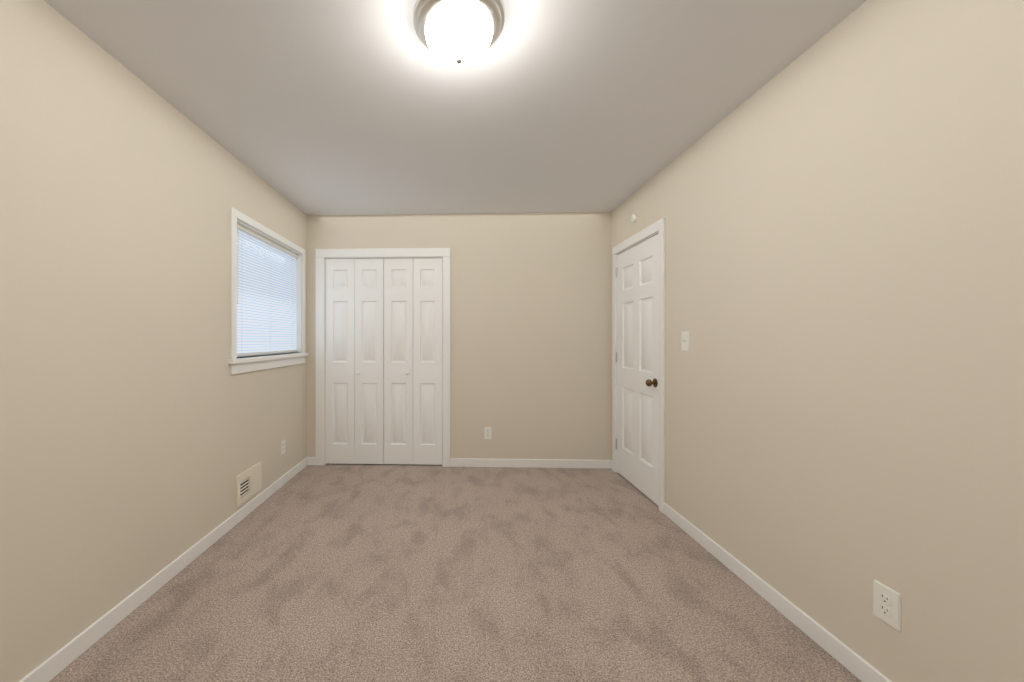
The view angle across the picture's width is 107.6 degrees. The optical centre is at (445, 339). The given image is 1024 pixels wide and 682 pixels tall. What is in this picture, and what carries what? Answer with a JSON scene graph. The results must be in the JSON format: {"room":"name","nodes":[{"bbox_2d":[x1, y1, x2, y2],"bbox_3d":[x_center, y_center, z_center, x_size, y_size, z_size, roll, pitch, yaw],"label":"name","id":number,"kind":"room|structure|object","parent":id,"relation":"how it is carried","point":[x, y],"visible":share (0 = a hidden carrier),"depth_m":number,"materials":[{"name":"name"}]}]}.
{"room":"empty bedroom","nodes":[
{"label":"empty bedroom","id":0,"kind":"room"},
{"bbox_2d":[0,0,306,681],"bbox_3d":[-1.507,0.010,1.415,0.150,2.440,4.729,0,0,2],"label":"wall","id":1,"kind":"structure","parent":0,"point":[141,428],"depth_m":1.56,"materials":[{"name":"beige paint"}]},
{"bbox_2d":[18,457,313,681],"bbox_3d":[-1.417,1.190,1.412,0.030,0.080,4.429,0,0,2],"label":"baseboard","id":2,"kind":"structure","parent":1,"relation":"attached to","point":[46,671],"depth_m":1.71,"materials":[{"name":"white paint"}]},
{"bbox_2d":[236,462,261,506],"bbox_3d":[-1.383,1.016,2.617,0.019,0.202,0.301,0,0,2],"label":"air vent","id":3,"kind":"object","parent":1,"relation":"in","point":[248,483],"visible":1,"depth_m":2.60,"materials":[{"name":"beige metal"}]},
{"bbox_2d":[230,207,304,358],"bbox_3d":[-1.441,-0.363,2.986,0.150,0.987,1.157,0,0,2],"label":"window","id":4,"kind":"structure","parent":1,"relation":"in","point":[235,215],"depth_m":2.75,"materials":[{"name":"white paint"}]},
{"bbox_2d":[237,223,297,355],"bbox_3d":[-1.419,-0.338,2.985,0.040,0.909,1.027,0,0,2],"label":"window blinds","id":5,"kind":"object","parent":4,"relation":"attached to","point":[266,300],"visible":0.73,"depth_m":2.92,"materials":[{"name":"plastic"}]},
{"bbox_2d":[228,353,308,374],"bbox_3d":[-1.405,0.180,2.984,0.121,0.100,1.201,0,0,2],"label":"window sill","id":6,"kind":"structure","parent":1,"relation":"attached to","point":[246,364],"depth_m":2.79,"materials":[{"name":"white paint"}]},
{"bbox_2d":[281,439,284,454],"bbox_3d":[-1.372,0.912,3.134,0.008,0.117,0.072,0,0,2],"label":"electrical outlet","id":7,"kind":"object","parent":1,"relation":"attached to","point":[282,446],"visible":1,"depth_m":3.12,"materials":[{"name":"white plastic"}]},
{"bbox_2d":[49,463,861,681],"bbox_3d":[0.036,1.280,1.364,3.238,0.100,4.729,0,0,2],"label":"floor","id":8,"kind":"structure","parent":0,"point":[329,572],"depth_m":1.76,"materials":[{"name":"beige carpet"}]},
{"bbox_2d":[44,0,866,214],"bbox_3d":[0.036,-1.260,1.364,3.238,0.100,4.729,0,0,2],"label":"ceiling","id":9,"kind":"structure","parent":0,"point":[342,107],"depth_m":1.78,"materials":[{"name":"white paint"}]},
{"bbox_2d":[413,0,504,66],"bbox_3d":[0.050,-1.121,1.389,0.342,0.178,0.342,0,0,2],"label":"flush-mount light fixture","id":10,"kind":"object","parent":9,"relation":"attached to","point":[457,33],"visible":1,"depth_m":1.32,"materials":[{"name":"white glass"}]},
{"bbox_2d":[307,212,610,464],"bbox_3d":[0.111,0.010,3.652,2.938,2.440,0.150,0,0,2],"label":"wall","id":11,"kind":"structure","parent":0,"point":[530,335],"depth_m":3.56,"materials":[{"name":"beige paint"}]},
{"bbox_2d":[315,248,449,466],"bbox_3d":[-0.611,0.176,3.638,1.311,2.108,0.106,0,0,2],"label":"trim","id":12,"kind":"structure","parent":11,"relation":"attached to","point":[376,253],"depth_m":3.59,"materials":[{"name":"white paint"}]},
{"bbox_2d":[326,258,441,464],"bbox_3d":[-0.604,0.216,3.610,1.141,2.004,0.065,0,0,2],"label":"closet bifold doors","id":13,"kind":"structure","parent":11,"relation":"in","point":[383,360],"depth_m":3.61,"materials":[{"name":"white paint"}]},
{"bbox_2d":[484,427,491,438],"bbox_3d":[0.406,0.903,3.563,0.072,0.117,0.008,0,0,2],"label":"electrical outlet","id":14,"kind":"object","parent":11,"relation":"attached to","point":[487,432],"visible":1,"depth_m":3.56,"materials":[{"name":"white plastic"}]},
{"bbox_2d":[450,458,611,468],"bbox_3d":[0.809,1.190,3.545,1.535,0.080,0.019,0,0,2],"label":"baseboard","id":15,"kind":"structure","parent":11,"relation":"attached to","point":[454,462],"depth_m":3.54,"materials":[{"name":"white paint"}]},
{"bbox_2d":[611,0,1023,681],"bbox_3d":[1.579,0.010,1.313,0.150,2.440,4.729,0,0,2],"label":"wall","id":16,"kind":"structure","parent":0,"point":[839,208],"depth_m":1.32,"materials":[{"name":"beige paint"}]},
{"bbox_2d":[631,213,636,222],"bbox_3d":[1.549,-0.999,3.059,0.026,0.072,0.072,0,0,2],"label":"sensor","id":17,"kind":"object","parent":16,"relation":"attached to","point":[633,217],"visible":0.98,"depth_m":3.04,"materials":[{"name":"white plastic"}]},
{"bbox_2d":[616,234,658,505],"bbox_3d":[1.548,0.224,3.049,0.103,1.988,0.732,0,0,2],"label":"entry door","id":18,"kind":"structure","parent":16,"relation":"in","point":[637,357],"depth_m":2.99,"materials":[{"name":"white paint"}]},
{"bbox_2d":[612,218,664,512],"bbox_3d":[1.622,0.187,3.040,0.154,2.086,0.858,0,0,2],"label":"door frame","id":19,"kind":"structure","parent":16,"relation":"attached to","point":[653,229],"depth_m":2.66,"materials":[{"name":"white paint"}]},
{"bbox_2d":[682,331,689,350],"bbox_3d":[1.528,0.012,2.375,0.022,0.124,0.079,0,0,2],"label":"light switch","id":20,"kind":"object","parent":16,"relation":"attached to","point":[685,340],"visible":1,"depth_m":2.37,"materials":[{"name":"white plastic"}]},
{"bbox_2d":[663,502,891,681],"bbox_3d":[1.481,1.190,0.859,0.017,0.080,3.514,0,0,2],"label":"baseboard","id":21,"kind":"structure","parent":16,"relation":"attached to","point":[833,646],"depth_m":1.63,"materials":[{"name":"white paint"}]},
{"bbox_2d":[873,580,900,631],"bbox_3d":[1.498,0.904,1.261,0.008,0.124,0.079,0,0,2],"label":"electrical outlet","id":22,"kind":"object","parent":16,"relation":"attached to","point":[886,604],"visible":1,"depth_m":1.25,"materials":[{"name":"white plastic"}]}
]}

